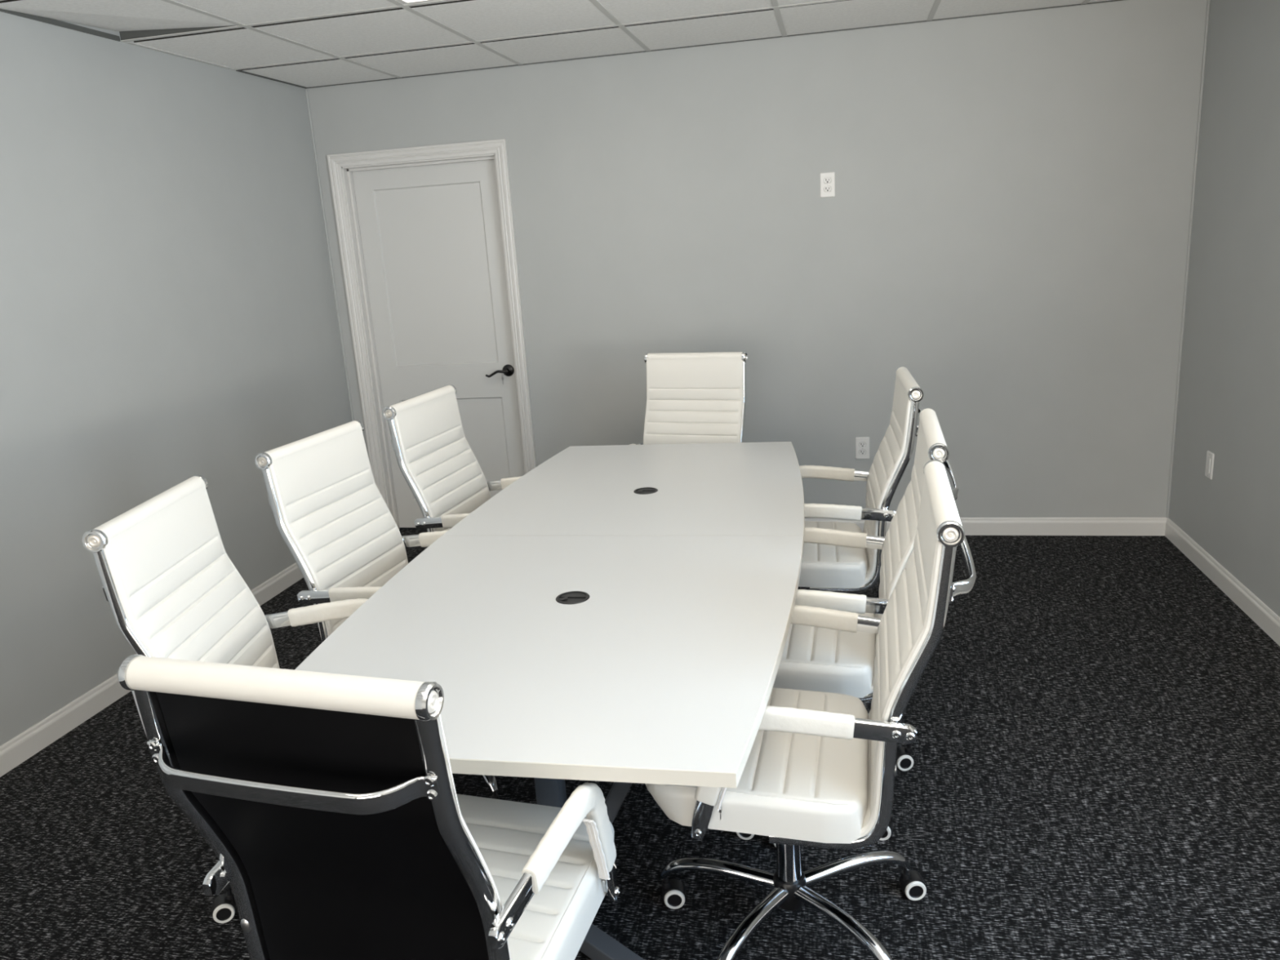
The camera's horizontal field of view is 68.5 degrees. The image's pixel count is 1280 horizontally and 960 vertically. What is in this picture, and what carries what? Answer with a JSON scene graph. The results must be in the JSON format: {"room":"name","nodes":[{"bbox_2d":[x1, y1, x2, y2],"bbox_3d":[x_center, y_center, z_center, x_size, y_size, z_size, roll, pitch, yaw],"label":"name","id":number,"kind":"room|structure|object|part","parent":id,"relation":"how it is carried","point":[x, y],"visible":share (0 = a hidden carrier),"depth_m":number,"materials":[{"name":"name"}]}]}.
{"room":"conference room","nodes":[
{"label":"conference room","id":0,"kind":"room"},
{"bbox_2d":[0,11,352,746],"bbox_3d":[-2.602,0.090,1.124,0.120,2.750,8.600,-1,15,12],"label":"wall","id":1,"kind":"structure","parent":0,"point":[168,313],"depth_m":3.68,"materials":[{"name":"grey paint"}]},
{"bbox_2d":[0,562,303,777],"bbox_3d":[-2.453,1.374,1.442,0.012,0.091,8.600,-1,15,12],"label":"baseboard","id":2,"kind":"structure","parent":1,"relation":"attached to","point":[22,747],"depth_m":3.39,"materials":[{"name":"white paint"}]},
{"bbox_2d":[0,0,1124,88],"bbox_3d":[-0.529,-1.065,0.368,4.513,0.223,8.840,-1,15,12],"label":"ceiling","id":3,"kind":"structure","parent":0,"point":[305,44],"depth_m":3.87,"materials":[{"name":"tile"}]},
{"bbox_2d":[395,0,439,4],"bbox_3d":[-0.610,-1.646,3.014,0.623,0.030,0.644,-1,15,12],"label":"recessed light","id":4,"kind":"object","parent":3,"relation":"in","point":[403,2],"visible":1,"depth_m":3.36,"materials":[{"name":"white paint"}]},
{"bbox_2d":[0,527,1279,959],"bbox_3d":[-0.354,1.433,1.064,4.513,0.100,8.940,-1,15,12],"label":"floor","id":5,"kind":"structure","parent":0,"point":[1095,773],"depth_m":2.63,"materials":[{"name":"carpet"}]},
{"bbox_2d":[82,475,368,923],"bbox_3d":[-0.800,0.551,2.237,0.659,1.076,0.631,-3,14,1],"label":"office chair","id":6,"kind":"object","parent":5,"relation":"on","point":[171,585],"visible":0.23,"depth_m":2.16,"materials":[{"name":"white leather"}]},
{"bbox_3d":[-0.923,0.438,1.996,0.347,0.643,0.028,-3,14,1],"label":"rail","id":7,"kind":"part","parent":6,"relation":"part of","materials":[{"name":"silver metal"}]},
{"bbox_3d":[-0.928,0.363,2.201,0.287,0.635,0.452,-3,14,1],"label":"backrest","id":8,"kind":"part","parent":6,"relation":"part of","materials":[{"name":"white leather"}]},
{"bbox_3d":[-0.894,0.973,2.341,0.287,0.067,0.036,-5,14,-4],"label":"leg","id":9,"kind":"part","parent":6,"relation":"part of","materials":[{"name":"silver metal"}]},
{"bbox_3d":[-0.800,0.465,2.485,0.435,0.299,0.024,-4,14,0],"label":"armrest","id":10,"kind":"part","parent":6,"relation":"part of","materials":[{"name":"silver metal"}]},
{"bbox_2d":[117,654,619,959],"bbox_3d":[-0.342,0.684,1.607,0.632,1.072,0.714,1,15,18],"label":"office chair","id":11,"kind":"object","parent":5,"relation":"on","point":[336,823],"visible":1,"depth_m":1.31,"materials":[{"name":"black leather"}]},
{"bbox_3d":[-0.606,0.545,1.502,0.028,0.643,0.347,1,15,18],"label":"rail","id":12,"kind":"part","parent":11,"relation":"part of","materials":[{"name":"silver metal"}]},
{"bbox_3d":[-0.594,0.667,1.652,0.024,0.299,0.435,1,15,16],"label":"armrest","id":13,"kind":"part","parent":11,"relation":"part of","materials":[{"name":"silver metal"}]},
{"bbox_3d":[-0.422,0.561,1.364,0.408,0.620,0.166,1,15,18],"label":"panel","id":14,"kind":"part","parent":11,"relation":"part of","materials":[{"name":"black leather"}]},
{"bbox_3d":[-0.402,0.528,1.427,0.452,0.635,0.287,1,15,18],"label":"backrest","id":15,"kind":"part","parent":11,"relation":"part of","materials":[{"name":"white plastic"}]},
{"bbox_3d":[-0.192,0.551,1.371,0.028,0.643,0.347,1,15,18],"label":"rail","id":16,"kind":"part","parent":11,"relation":"part of","materials":[{"name":"silver metal"}]},
{"bbox_3d":[-0.320,0.735,1.693,0.480,0.104,0.459,1,15,18],"label":"seat","id":17,"kind":"part","parent":11,"relation":"part of","materials":[{"name":"white leather"}]},
{"bbox_3d":[-0.119,0.675,1.501,0.024,0.299,0.435,1,15,19],"label":"armrest","id":18,"kind":"part","parent":11,"relation":"part of","materials":[{"name":"silver metal"}]},
{"bbox_3d":[-0.063,0.719,1.664,0.006,0.024,0.005,1,15,18],"label":"zip pull","id":19,"kind":"part","parent":11,"relation":"part of","materials":[{"name":"silver metal"}]},
{"bbox_2d":[254,419,499,799],"bbox_3d":[-0.673,0.395,2.808,0.659,1.076,0.642,1,15,17],"label":"office chair","id":20,"kind":"object","parent":5,"relation":"on","point":[328,508],"visible":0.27,"depth_m":2.75,"materials":[{"name":"white leather"}]},
{"bbox_3d":[-0.849,0.275,2.609,0.347,0.643,0.028,1,15,17],"label":"rail","id":21,"kind":"part","parent":20,"relation":"part of","materials":[{"name":"silver metal"}]},
{"bbox_3d":[-0.743,0.435,2.586,0.435,0.299,0.024,1,15,18],"label":"armrest","id":22,"kind":"part","parent":20,"relation":"part of","materials":[{"name":"silver metal"}]},
{"bbox_3d":[-0.793,0.198,2.805,0.287,0.635,0.452,1,15,17],"label":"backrest","id":23,"kind":"part","parent":20,"relation":"part of","materials":[{"name":"white leather"}]},
{"bbox_3d":[-0.600,0.307,3.046,0.435,0.299,0.024,0,15,16],"label":"armrest","id":24,"kind":"part","parent":20,"relation":"part of","materials":[{"name":"silver metal"}]},
{"bbox_3d":[-0.496,0.834,2.780,0.036,0.067,0.287,-14,18,-34],"label":"leg","id":25,"kind":"part","parent":20,"relation":"part of","materials":[{"name":"silver metal"}]},
{"bbox_2d":[382,384,522,532],"bbox_3d":[-0.472,0.213,3.464,0.708,1.073,0.621,1,15,16],"label":"office chair","id":26,"kind":"object","parent":5,"relation":"on","point":[444,476],"visible":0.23,"depth_m":3.39,"materials":[{"name":"white leather"}]},
{"bbox_3d":[-0.675,0.098,3.249,0.347,0.643,0.028,1,15,16],"label":"rail","id":27,"kind":"part","parent":26,"relation":"part of","materials":[{"name":"silver metal"}]},
{"bbox_3d":[-0.569,0.258,3.227,0.435,0.299,0.024,1,15,18],"label":"armrest","id":28,"kind":"part","parent":26,"relation":"part of","materials":[{"name":"silver metal"}]},
{"bbox_3d":[-0.621,0.021,3.446,0.287,0.635,0.452,1,15,16],"label":"backrest","id":29,"kind":"part","parent":26,"relation":"part of","materials":[{"name":"white leather"}]},
{"bbox_3d":[-0.431,0.130,3.689,0.435,0.299,0.024,0,15,15],"label":"armrest","id":30,"kind":"part","parent":26,"relation":"part of","materials":[{"name":"white leather"}]},
{"bbox_2d":[294,441,804,959],"bbox_3d":[-0.048,0.518,2.806,1.070,0.747,2.397,-1,15,11],"label":"conference table","id":31,"kind":"object","parent":5,"relation":"on","point":[621,615],"visible":0.78,"depth_m":2.13,"materials":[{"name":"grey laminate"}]},
{"bbox_2d":[629,351,747,444],"bbox_3d":[0.141,0.037,3.991,0.644,1.072,0.708,2,16,22],"label":"office chair","id":32,"kind":"object","parent":5,"relation":"on","point":[692,397],"visible":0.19,"depth_m":4.11,"materials":[{"name":"white leather"}]},
{"bbox_3d":[0.000,-0.177,4.142,0.028,0.643,0.347,2,16,22],"label":"rail","id":33,"kind":"part","parent":32,"relation":"part of","materials":[{"name":"silver metal"}]},
{"bbox_3d":[0.401,-0.160,3.976,0.028,0.643,0.347,2,16,23],"label":"rail","id":34,"kind":"part","parent":32,"relation":"part of","materials":[{"name":"silver metal"}]},
{"bbox_2d":[644,459,976,959],"bbox_3d":[0.350,0.526,2.064,0.692,1.061,0.630,0,15,14],"label":"office chair","id":35,"kind":"object","parent":5,"relation":"on","point":[820,770],"visible":0.83,"depth_m":1.89,"materials":[{"name":"white leather"}]},
{"bbox_3d":[0.185,0.932,2.227,0.287,0.067,0.036,2,15,20],"label":"leg","id":36,"kind":"part","parent":35,"relation":"part of","materials":[{"name":"silver metal"}]},
{"bbox_3d":[0.160,0.663,1.869,0.005,0.024,0.006,0,15,14],"label":"zip pull","id":37,"kind":"part","parent":35,"relation":"part of","materials":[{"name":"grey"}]},
{"bbox_3d":[0.241,0.977,2.040,0.036,0.067,0.287,8,18,37],"label":"leg","id":38,"kind":"part","parent":35,"relation":"part of","materials":[{"name":"silver metal"}]},
{"bbox_3d":[0.272,0.604,2.096,0.459,0.104,0.480,0,15,14],"label":"seat","id":39,"kind":"part","parent":35,"relation":"part of","materials":[{"name":"white leather"}]},
{"bbox_3d":[0.307,0.578,1.814,0.435,0.299,0.024,0,15,12],"label":"armrest","id":40,"kind":"part","parent":35,"relation":"part of","materials":[{"name":"white leather"}]},
{"bbox_3d":[0.441,0.966,2.032,0.036,0.067,0.287,-13,17,-32],"label":"leg","id":41,"kind":"part","parent":35,"relation":"part of","materials":[{"name":"silver metal"}]},
{"bbox_3d":[0.508,0.914,2.213,0.287,0.067,0.036,-8,15,-15],"label":"leg","id":42,"kind":"part","parent":35,"relation":"part of","materials":[{"name":"silver metal"}]},
{"bbox_3d":[0.411,0.419,1.779,0.347,0.643,0.028,0,15,14],"label":"rail","id":43,"kind":"part","parent":35,"relation":"part of","materials":[{"name":"silver metal"}]},
{"bbox_3d":[0.422,0.450,2.282,0.435,0.299,0.024,0,15,15],"label":"armrest","id":44,"kind":"part","parent":35,"relation":"part of","materials":[{"name":"silver metal"}]},
{"bbox_3d":[0.465,0.342,1.976,0.287,0.635,0.452,0,15,14],"label":"backrest","id":45,"kind":"part","parent":35,"relation":"part of","materials":[{"name":"white leather"}]},
{"bbox_2d":[736,407,958,840],"bbox_3d":[0.491,0.369,2.630,0.724,1.065,0.612,0,15,14],"label":"office chair","id":46,"kind":"object","parent":5,"relation":"on","point":[815,659],"visible":0.36,"depth_m":2.42,"materials":[{"name":"white leather"}]},
{"bbox_3d":[0.427,0.447,2.649,0.459,0.104,0.480,0,15,14],"label":"seat","id":47,"kind":"part","parent":46,"relation":"part of","materials":[{"name":"white leather"}]},
{"bbox_3d":[0.576,0.292,2.836,0.435,0.299,0.024,0,15,15],"label":"armrest","id":48,"kind":"part","parent":46,"relation":"part of","materials":[{"name":"silver metal"}]},
{"bbox_3d":[0.462,0.421,2.368,0.435,0.299,0.024,-1,15,12],"label":"armrest","id":49,"kind":"part","parent":46,"relation":"part of","materials":[{"name":"silver metal"}]},
{"bbox_3d":[0.566,0.261,2.333,0.347,0.643,0.028,0,15,14],"label":"rail","id":50,"kind":"part","parent":46,"relation":"part of","materials":[{"name":"metal"}]},
{"bbox_3d":[0.619,0.185,2.530,0.287,0.635,0.452,0,15,14],"label":"backrest","id":51,"kind":"part","parent":46,"relation":"part of","materials":[{"name":"white leather"}]},
{"bbox_2d":[798,366,924,592],"bbox_3d":[0.644,0.186,3.284,0.685,1.076,0.616,-1,15,11],"label":"office chair","id":52,"kind":"object","parent":5,"relation":"on","point":[824,567],"visible":0.41,"depth_m":3.10,"materials":[{"name":"white leather"}]},
{"bbox_3d":[0.564,0.251,3.342,0.459,0.104,0.480,-1,15,11],"label":"seat","id":53,"kind":"part","parent":52,"relation":"part of","materials":[{"name":"white leather"}]},
{"bbox_3d":[0.700,0.095,3.537,0.435,0.299,0.024,-1,15,12],"label":"armrest","id":54,"kind":"part","parent":52,"relation":"part of","materials":[{"name":"silver metal"}]},
{"bbox_3d":[0.615,0.223,3.063,0.435,0.299,0.024,-1,15,9],"label":"armrest","id":55,"kind":"part","parent":52,"relation":"part of","materials":[{"name":"silver metal"}]},
{"bbox_3d":[0.759,-0.015,3.235,0.287,0.635,0.452,-1,15,11],"label":"backrest","id":56,"kind":"part","parent":52,"relation":"part of","materials":[{"name":"white leather"}]},
{"bbox_2d":[306,0,1207,517],"bbox_3d":[0.423,-1.053,4.782,4.513,2.750,0.120,-1,15,12],"label":"wall","id":57,"kind":"structure","parent":0,"point":[1005,226],"depth_m":4.57,"materials":[{"name":"grey paint"}]},
{"bbox_2d":[305,89,354,420],"bbox_3d":[-1.667,-0.905,5.200,0.012,2.340,0.012,-1,15,12],"label":"trim","id":58,"kind":"structure","parent":57,"relation":"attached to","point":[306,91],"depth_m":5.11,"materials":[{"name":"grey paint"}]},
{"bbox_2d":[327,138,536,529],"bbox_3d":[-1.087,-0.722,5.184,0.991,2.100,0.138,-1,15,12],"label":"door","id":59,"kind":"structure","parent":57,"relation":"in","point":[426,234],"depth_m":5.12,"materials":[{"name":"white paint"}]},
{"bbox_3d":[-0.768,-0.594,5.140,0.149,0.066,0.059,-1,15,12],"label":"lever","id":60,"kind":"part","parent":59,"relation":"part of","materials":[{"name":"black metal"}]},
{"bbox_2d":[820,172,835,197],"bbox_3d":[0.900,-1.417,4.513,0.070,0.114,0.008,-1,15,12],"label":"electrical outlet","id":61,"kind":"object","parent":57,"relation":"attached to","point":[827,179],"visible":1,"depth_m":4.51,"materials":[{"name":"white plastic"}]},
{"bbox_2d":[823,177,831,183],"bbox_3d":[0.899,-1.435,4.506,0.036,0.026,0.002,-1,15,12],"label":"receptacle","id":62,"kind":"object","parent":61,"relation":"attached to","point":[826,180],"depth_m":4.51,"materials":[{"name":"white plastic"}]},
{"bbox_2d":[823,186,831,191],"bbox_3d":[0.901,-1.397,4.516,0.036,0.026,0.002,-1,15,12],"label":"receptacle","id":63,"kind":"object","parent":61,"relation":"attached to","point":[826,188],"depth_m":4.51,"materials":[{"name":"white plastic"}]},
{"bbox_2d":[855,436,869,458],"bbox_3d":[1.137,-0.162,4.804,0.070,0.114,0.008,-1,15,12],"label":"electrical outlet","id":64,"kind":"object","parent":57,"relation":"attached to","point":[862,444],"visible":1,"depth_m":4.80,"materials":[{"name":"white plastic"}]},
{"bbox_2d":[858,442,866,447],"bbox_3d":[1.135,-0.180,4.797,0.036,0.026,0.002,-1,15,12],"label":"receptacle","id":65,"kind":"object","parent":64,"relation":"attached to","point":[860,444],"depth_m":4.80,"materials":[{"name":"white plastic"}]},
{"bbox_2d":[858,449,866,454],"bbox_3d":[1.138,-0.143,4.807,0.036,0.026,0.002,-1,15,12],"label":"receptacle","id":66,"kind":"object","parent":64,"relation":"attached to","point":[860,451],"depth_m":4.81,"materials":[{"name":"white plastic"}]},
{"bbox_2d":[804,517,1167,535],"bbox_3d":[1.018,0.243,4.938,3.200,0.091,0.012,-1,15,12],"label":"baseboard","id":67,"kind":"structure","parent":57,"relation":"attached to","point":[971,526],"depth_m":4.70,"materials":[{"name":"white paint"}]},
{"bbox_2d":[1166,0,1210,518],"bbox_3d":[2.502,-0.946,4.300,0.012,2.340,0.012,-1,15,12],"label":"trim","id":68,"kind":"structure","parent":57,"relation":"attached to","point":[1208,1],"depth_m":4.27,"materials":[{"name":"grey paint"}]},
{"bbox_2d":[1168,0,1279,617],"bbox_3d":[1.692,0.048,0.198,0.120,2.750,8.600,-1,15,12],"label":"wall","id":69,"kind":"structure","parent":0,"point":[1228,407],"depth_m":3.77,"materials":[{"name":"grey paint"}]},
{"bbox_2d":[1204,450,1213,479],"bbox_3d":[2.459,-0.065,4.064,0.008,0.114,0.070,-1,15,12],"label":"electrical outlet","id":70,"kind":"object","parent":69,"relation":"attached to","point":[1210,455],"visible":1,"depth_m":4.05,"materials":[{"name":"white plastic"}]},
{"bbox_2d":[1164,517,1279,646],"bbox_3d":[1.712,1.333,0.544,0.012,0.091,8.600,-1,15,12],"label":"baseboard","id":71,"kind":"structure","parent":69,"relation":"attached to","point":[1255,608],"depth_m":3.86,"materials":[{"name":"white paint"}]}
]}

